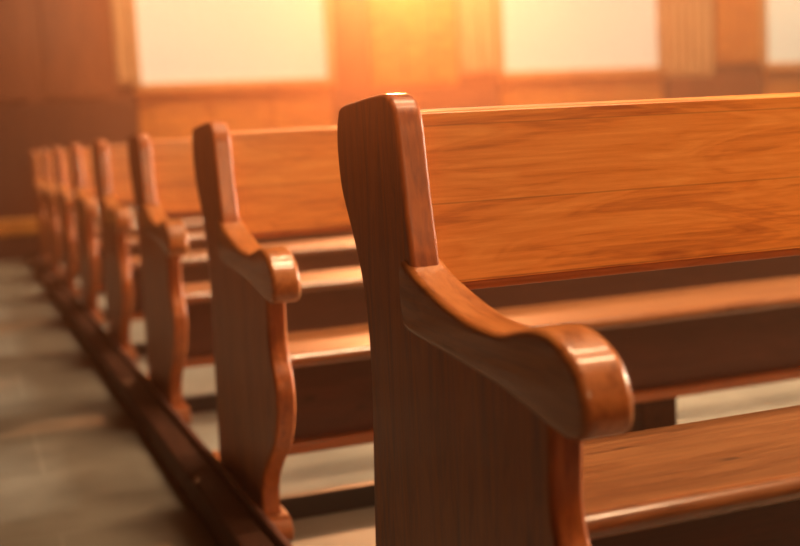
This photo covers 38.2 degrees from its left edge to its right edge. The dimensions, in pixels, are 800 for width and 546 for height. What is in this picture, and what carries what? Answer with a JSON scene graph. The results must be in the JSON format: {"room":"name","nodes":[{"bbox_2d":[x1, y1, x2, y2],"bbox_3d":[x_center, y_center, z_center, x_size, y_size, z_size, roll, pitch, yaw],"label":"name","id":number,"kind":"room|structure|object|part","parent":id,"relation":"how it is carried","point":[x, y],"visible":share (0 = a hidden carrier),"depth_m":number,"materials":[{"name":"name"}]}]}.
{"room":"house of worship","nodes":[
{"label":"house of worship","id":0,"kind":"room"},
{"bbox_2d":[0,0,795,133],"bbox_3d":[-1.716,-3.284,10.204,21.400,6.000,0.200,-6,7,-20],"label":"wall","id":1,"kind":"structure","parent":0,"point":[350,28],"depth_m":10.70,"materials":[{"name":"brown wood"}]},
{"bbox_2d":[0,0,114,103],"bbox_3d":[-4.883,-2.460,8.938,5.060,2.405,0.059,-6,7,-20],"label":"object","id":2,"kind":"structure","parent":1,"relation":"attached to","point":[51,50],"depth_m":9.72,"materials":[{"name":"brown wood"}]},
{"bbox_2d":[0,101,136,219],"bbox_3d":[-4.716,-0.685,9.182,5.220,1.150,0.039,-6,7,-20],"label":"wall panel","id":3,"kind":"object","parent":1,"relation":"attached to","point":[24,129],"depth_m":9.76,"materials":[{"name":"brown wood"}]},
{"bbox_2d":[110,0,131,85],"bbox_3d":[-2.440,-2.754,9.839,0.120,2.290,0.059,-6,7,-20],"label":"trim","id":4,"kind":"structure","parent":1,"relation":"attached to","point":[118,10],"depth_m":9.91,"materials":[{"name":"brown wood"}]},
{"bbox_2d":[126,0,337,93],"bbox_3d":[-1.504,-2.705,10.173,1.850,2.165,0.109,-6,7,-20],"label":"window","id":5,"kind":"structure","parent":1,"relation":"in","point":[176,46],"depth_m":10.25,"materials":[{"name":"white glass"}]},
{"bbox_3d":[-1.447,-1.647,10.296,1.850,0.033,0.108,-6,7,-20],"label":"sill","id":6,"kind":"part","parent":5,"relation":"part of","materials":[{"name":"brown wood"}]},
{"bbox_2d":[137,87,334,139],"bbox_3d":[-1.422,-1.028,10.389,1.770,1.210,0.065,-6,7,-20],"label":"wall panel","id":7,"kind":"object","parent":1,"relation":"attached to","point":[167,115],"depth_m":10.30,"materials":[{"name":"brown wood"}]},
{"bbox_2d":[367,0,458,88],"bbox_3d":[0.093,-2.947,10.784,0.880,2.395,0.059,-6,7,-20],"label":"trim","id":8,"kind":"structure","parent":1,"relation":"attached to","point":[413,43],"depth_m":10.85,"materials":[{"name":"brown wood"}]},
{"bbox_2d":[337,86,495,110],"bbox_3d":[0.204,-1.167,11.008,1.600,1.160,0.039,-6,7,-20],"label":"trim","id":9,"kind":"structure","parent":1,"relation":"attached to","point":[437,98],"depth_m":11.02,"materials":[{"name":"brown wood"}]},
{"bbox_2d":[457,0,495,74],"bbox_3d":[0.702,-3.058,11.005,0.370,2.292,0.059,-6,7,-20],"label":"trim","id":10,"kind":"structure","parent":1,"relation":"attached to","point":[475,17],"depth_m":11.07,"materials":[{"name":"brown wood"}]},
{"bbox_2d":[493,0,668,80],"bbox_3d":[1.782,-3.023,11.393,1.910,2.165,0.109,-6,7,-20],"label":"window","id":11,"kind":"structure","parent":1,"relation":"in","point":[535,39],"depth_m":11.47,"materials":[{"name":"white glass"}]},
{"bbox_3d":[1.839,-1.966,11.516,1.910,0.033,0.108,-6,7,-20],"label":"sill","id":12,"kind":"part","parent":11,"relation":"part of","materials":[{"name":"brown wood"}]},
{"bbox_2d":[499,75,662,105],"bbox_3d":[1.865,-1.347,11.609,1.830,1.210,0.065,-6,7,-20],"label":"trim","id":13,"kind":"structure","parent":1,"relation":"attached to","point":[551,91],"depth_m":11.51,"materials":[{"name":"brown wood"}]},
{"bbox_2d":[664,0,712,77],"bbox_3d":[2.941,-3.224,11.841,0.580,2.395,0.059,-6,7,-20],"label":"trim","id":14,"kind":"structure","parent":1,"relation":"attached to","point":[687,23],"depth_m":11.91,"materials":[{"name":"brown wood"}]},
{"bbox_2d":[665,76,758,98],"bbox_3d":[3.308,-1.468,12.161,1.150,1.160,0.039,-6,7,-20],"label":"trim","id":15,"kind":"structure","parent":1,"relation":"attached to","point":[726,86],"depth_m":12.07,"materials":[{"name":"brown wood"}]},
{"bbox_2d":[714,0,759,64],"bbox_3d":[3.512,-3.336,12.048,0.550,2.280,0.059,-6,7,-20],"label":"trim","id":16,"kind":"structure","parent":1,"relation":"attached to","point":[736,22],"depth_m":12.11,"materials":[{"name":"brown wood"}]},
{"bbox_2d":[759,0,799,71],"bbox_3d":[4.677,-3.304,12.467,1.910,2.165,0.109,-6,7,-20],"label":"window","id":17,"kind":"structure","parent":1,"relation":"in","point":[779,19],"depth_m":12.32,"materials":[{"name":"white glass"}]},
{"bbox_3d":[4.734,-2.247,12.590,1.910,0.033,0.108,-6,7,-20],"label":"sill","id":18,"kind":"part","parent":17,"relation":"part of","materials":[{"name":"brown wood"}]},
{"bbox_2d":[762,70,799,93],"bbox_3d":[4.759,-1.627,12.683,1.830,1.210,0.065,-6,7,-20],"label":"trim","id":19,"kind":"structure","parent":1,"relation":"attached to","point":[773,82],"depth_m":12.36,"materials":[{"name":"brown wood"}]},
{"bbox_2d":[0,259,799,545],"bbox_3d":[1.546,0.523,2.411,21.400,0.100,17.300,-6,7,-20],"label":"floor","id":20,"kind":"structure","parent":0,"point":[77,469],"depth_m":3.24,"materials":[{"name":"stone"}]},
{"bbox_2d":[0,218,48,260],"bbox_3d":[-4.019,-0.201,9.336,2.540,0.330,0.235,-6,7,-20],"label":"baseboard","id":21,"kind":"structure","parent":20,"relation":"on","point":[18,237],"depth_m":9.54,"materials":[{"name":"brown wood"}]},
{"bbox_3d":[-4.025,-0.303,9.324,2.540,0.125,0.235,-6,7,-20],"label":"seat","id":22,"kind":"part","parent":21,"relation":"part of","materials":[{"name":"brown wood"}]},
{"bbox_2d":[31,150,135,264],"bbox_3d":[-0.724,-0.730,9.928,4.620,0.891,0.865,-6,7,-20],"label":"pew","id":23,"kind":"object","parent":20,"relation":"on","point":[35,157],"visible":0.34,"depth_m":9.04,"materials":[{"name":"brown wood"}]},
{"bbox_3d":[-2.790,-0.661,8.947,0.058,0.144,0.489,-6,7,-20],"label":"armrest","id":24,"kind":"part","parent":23,"relation":"part of","materials":[{"name":"brown wood"}]},
{"bbox_3d":[-2.838,-0.543,9.102,0.041,0.846,0.687,-6,7,-20],"label":"panel","id":25,"kind":"part","parent":23,"relation":"part of","materials":[{"name":"brown wood"}]},
{"bbox_3d":[-0.770,-1.040,9.972,4.519,0.236,0.056,-6,7,-20],"label":"backrest","id":26,"kind":"part","parent":23,"relation":"part of","materials":[{"name":"brown wood"}]},
{"bbox_2d":[40,149,202,278],"bbox_3d":[-0.309,-0.625,8.839,4.620,0.891,0.865,-6,7,-20],"label":"pew","id":27,"kind":"object","parent":20,"relation":"on","point":[53,230],"visible":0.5,"depth_m":7.99,"materials":[{"name":"brown wood"}]},
{"bbox_3d":[-2.424,-0.438,8.013,0.041,0.846,0.687,-6,7,-20],"label":"panel","id":28,"kind":"part","parent":27,"relation":"part of","materials":[{"name":"brown wood"}]},
{"bbox_3d":[-2.375,-0.556,7.857,0.058,0.144,0.489,-6,7,-20],"label":"armrest","id":29,"kind":"part","parent":27,"relation":"part of","materials":[{"name":"brown wood"}]},
{"bbox_3d":[-0.355,-0.935,8.882,4.519,0.236,0.056,-6,7,-20],"label":"backrest","id":30,"kind":"part","parent":27,"relation":"part of","materials":[{"name":"brown wood"}]},
{"bbox_2d":[52,147,204,297],"bbox_3d":[0.105,-0.521,7.749,4.620,0.891,0.865,-6,7,-20],"label":"pew","id":31,"kind":"object","parent":20,"relation":"on","point":[60,159],"visible":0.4,"depth_m":6.92,"materials":[{"name":"brown wood"}]},
{"bbox_3d":[-2.009,-0.334,6.924,0.041,0.846,0.687,-6,7,-20],"label":"panel","id":32,"kind":"part","parent":31,"relation":"part of","materials":[{"name":"brown wood"}]},
{"bbox_3d":[-1.960,-0.451,6.768,0.058,0.144,0.489,-6,7,-20],"label":"armrest","id":33,"kind":"part","parent":31,"relation":"part of","materials":[{"name":"brown wood"}]},
{"bbox_3d":[0.059,-0.830,7.793,4.519,0.236,0.056,-6,7,-20],"label":"backrest","id":34,"kind":"part","parent":31,"relation":"part of","materials":[{"name":"brown wood"}]},
{"bbox_3d":[0.164,-0.096,7.702,4.488,0.052,0.028,-6,7,-20],"label":"floor rail","id":35,"kind":"part","parent":31,"relation":"part of","materials":[{"name":"wood"}]},
{"bbox_3d":[0.150,-0.452,7.646,4.519,0.028,0.273,-6,7,-20],"label":"seat","id":36,"kind":"part","parent":31,"relation":"part of","materials":[{"name":"brown wood"}]},
{"bbox_2d":[26,249,291,545],"bbox_3d":[-1.213,0.306,4.708,0.080,0.094,10.170,-6,7,-20],"label":"beam","id":37,"kind":"structure","parent":20,"relation":"on","point":[231,516],"depth_m":3.05,"materials":[{"name":"brown wood"}]},
{"bbox_2d":[68,144,353,323],"bbox_3d":[0.520,-0.416,6.660,4.620,0.891,0.865,-6,7,-20],"label":"pew","id":38,"kind":"object","parent":20,"relation":"on","point":[90,256],"visible":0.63,"depth_m":5.86,"materials":[{"name":"brown wood"}]},
{"bbox_3d":[-1.595,-0.229,5.834,0.041,0.846,0.687,-6,7,-20],"label":"panel","id":39,"kind":"part","parent":38,"relation":"part of","materials":[{"name":"brown wood"}]},
{"bbox_3d":[-1.546,-0.347,5.679,0.058,0.144,0.489,-6,7,-20],"label":"armrest","id":40,"kind":"part","parent":38,"relation":"part of","materials":[{"name":"brown wood"}]},
{"bbox_3d":[0.474,-0.726,6.704,4.519,0.236,0.056,-6,7,-20],"label":"backrest","id":41,"kind":"part","parent":38,"relation":"part of","materials":[{"name":"brown wood"}]},
{"bbox_3d":[0.575,-0.129,6.588,4.519,0.028,0.048,-6,7,-20],"label":"rail","id":42,"kind":"part","parent":38,"relation":"part of","materials":[{"name":"brown wood"}]},
{"bbox_3d":[0.579,0.009,6.613,4.488,0.052,0.028,-6,7,-20],"label":"floor rail","id":43,"kind":"part","parent":38,"relation":"part of","materials":[{"name":"wood"}]},
{"bbox_3d":[0.565,-0.347,6.557,4.519,0.028,0.273,-6,7,-20],"label":"seat","id":44,"kind":"part","parent":38,"relation":"part of","materials":[{"name":"brown wood"}]},
{"bbox_2d":[91,140,359,361],"bbox_3d":[0.934,-0.311,5.571,4.620,0.891,0.865,-6,7,-20],"label":"pew","id":45,"kind":"object","parent":20,"relation":"on","point":[122,272],"visible":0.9,"depth_m":4.78,"materials":[{"name":"brown wood"}]},
{"bbox_3d":[-1.180,-0.124,4.745,0.041,0.846,0.687,-6,7,-20],"label":"panel","id":46,"kind":"part","parent":45,"relation":"part of","materials":[{"name":"brown wood"}]},
{"bbox_3d":[-1.131,-0.242,4.589,0.058,0.144,0.489,-6,7,-20],"label":"armrest","id":47,"kind":"part","parent":45,"relation":"part of","materials":[{"name":"brown wood"}]},
{"bbox_3d":[0.888,-0.621,5.614,4.519,0.236,0.056,-6,7,-20],"label":"backrest","id":48,"kind":"part","parent":45,"relation":"part of","materials":[{"name":"brown wood"}]},
{"bbox_3d":[0.989,-0.024,5.498,4.519,0.028,0.048,-6,7,-20],"label":"rail","id":49,"kind":"part","parent":45,"relation":"part of","materials":[{"name":"brown wood"}]},
{"bbox_3d":[0.993,0.114,5.524,4.488,0.052,0.028,-6,7,-20],"label":"floor rail","id":50,"kind":"part","parent":45,"relation":"part of","materials":[{"name":"wood"}]},
{"bbox_3d":[0.979,-0.243,5.468,4.519,0.028,0.273,-6,7,-20],"label":"seat","id":51,"kind":"part","parent":45,"relation":"part of","materials":[{"name":"brown wood"}]},
{"bbox_2d":[128,133,799,422],"bbox_3d":[1.349,-0.207,4.481,4.620,0.891,0.865,-6,7,-20],"label":"pew","id":52,"kind":"object","parent":20,"relation":"on","point":[177,315],"visible":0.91,"depth_m":3.75,"materials":[{"name":"brown wood"}]},
{"bbox_3d":[-0.766,-0.020,3.655,0.041,0.846,0.687,-6,7,-20],"label":"panel","id":53,"kind":"part","parent":52,"relation":"part of","materials":[{"name":"brown wood"}]},
{"bbox_3d":[-0.717,-0.137,3.500,0.058,0.144,0.489,-6,7,-20],"label":"armrest","id":54,"kind":"part","parent":52,"relation":"part of","materials":[{"name":"brown wood"}]},
{"bbox_3d":[1.303,-0.516,4.525,4.519,0.236,0.056,-6,7,-20],"label":"backrest","id":55,"kind":"part","parent":52,"relation":"part of","materials":[{"name":"brown wood"}]},
{"bbox_3d":[1.404,0.081,4.409,4.519,0.028,0.048,-6,7,-20],"label":"rail","id":56,"kind":"part","parent":52,"relation":"part of","materials":[{"name":"brown wood"}]},
{"bbox_3d":[1.408,0.218,4.434,4.488,0.052,0.028,-6,7,-20],"label":"floor rail","id":57,"kind":"part","parent":52,"relation":"part of","materials":[{"name":"wood"}]},
{"bbox_3d":[1.394,-0.138,4.378,4.519,0.028,0.273,-6,7,-20],"label":"seat","id":58,"kind":"part","parent":52,"relation":"part of","materials":[{"name":"brown wood"}]},
{"bbox_2d":[192,121,799,539],"bbox_3d":[1.764,-0.102,3.392,4.620,0.891,0.865,-6,7,-20],"label":"pew","id":59,"kind":"object","parent":20,"relation":"on","point":[280,394],"visible":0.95,"depth_m":2.66,"materials":[{"name":"brown wood"}]},
{"bbox_3d":[-0.351,0.085,2.566,0.041,0.846,0.687,-6,7,-20],"label":"panel","id":60,"kind":"part","parent":59,"relation":"part of","materials":[{"name":"brown wood"}]},
{"bbox_3d":[-0.302,-0.033,2.410,0.058,0.144,0.489,-6,7,-20],"label":"armrest","id":61,"kind":"part","parent":59,"relation":"part of","materials":[{"name":"brown wood"}]},
{"bbox_3d":[1.717,-0.412,3.435,4.519,0.236,0.056,-6,7,-20],"label":"backrest","id":62,"kind":"part","parent":59,"relation":"part of","materials":[{"name":"brown wood"}]},
{"bbox_3d":[1.822,0.323,3.345,4.488,0.052,0.028,-6,7,-20],"label":"floor rail","id":63,"kind":"part","parent":59,"relation":"part of","materials":[{"name":"wood"}]},
{"bbox_3d":[1.808,-0.034,3.289,4.519,0.028,0.273,-6,7,-20],"label":"seat","id":64,"kind":"part","parent":59,"relation":"part of","materials":[{"name":"brown wood"}]},
{"bbox_3d":[1.818,0.185,3.319,4.519,0.028,0.048,-6,7,-20],"label":"rail","id":65,"kind":"part","parent":59,"relation":"part of","materials":[{"name":"brown wood"}]},
{"bbox_3d":[0.635,0.270,2.966,0.100,0.372,0.116,-6,7,-20],"label":"support leg","id":66,"kind":"part","parent":59,"relation":"part of","materials":[{"name":"brown wood"}]},
{"bbox_2d":[337,93,799,545],"bbox_3d":[2.178,0.003,2.302,4.620,0.891,0.865,-6,7,-20],"label":"pew","id":67,"kind":"object","parent":20,"relation":"on","point":[490,428],"visible":1,"depth_m":1.57,"materials":[{"name":"brown wood"}]},
{"bbox_3d":[0.063,0.190,1.477,0.041,0.846,0.687,-6,7,-20],"label":"panel","id":68,"kind":"part","parent":67,"relation":"part of","materials":[{"name":"brown wood"}]},
{"bbox_3d":[0.112,0.072,1.321,0.058,0.144,0.489,-6,7,-20],"label":"armrest","id":69,"kind":"part","parent":67,"relation":"part of","materials":[{"name":"brown wood"}]},
{"bbox_3d":[2.132,-0.307,2.346,4.519,0.236,0.056,-6,7,-20],"label":"backrest","id":70,"kind":"part","parent":67,"relation":"part of","materials":[{"name":"brown wood"}]},
{"bbox_3d":[2.223,0.071,2.199,4.519,0.028,0.273,-6,7,-20],"label":"seat","id":71,"kind":"part","parent":67,"relation":"part of","materials":[{"name":"brown wood"}]}
]}

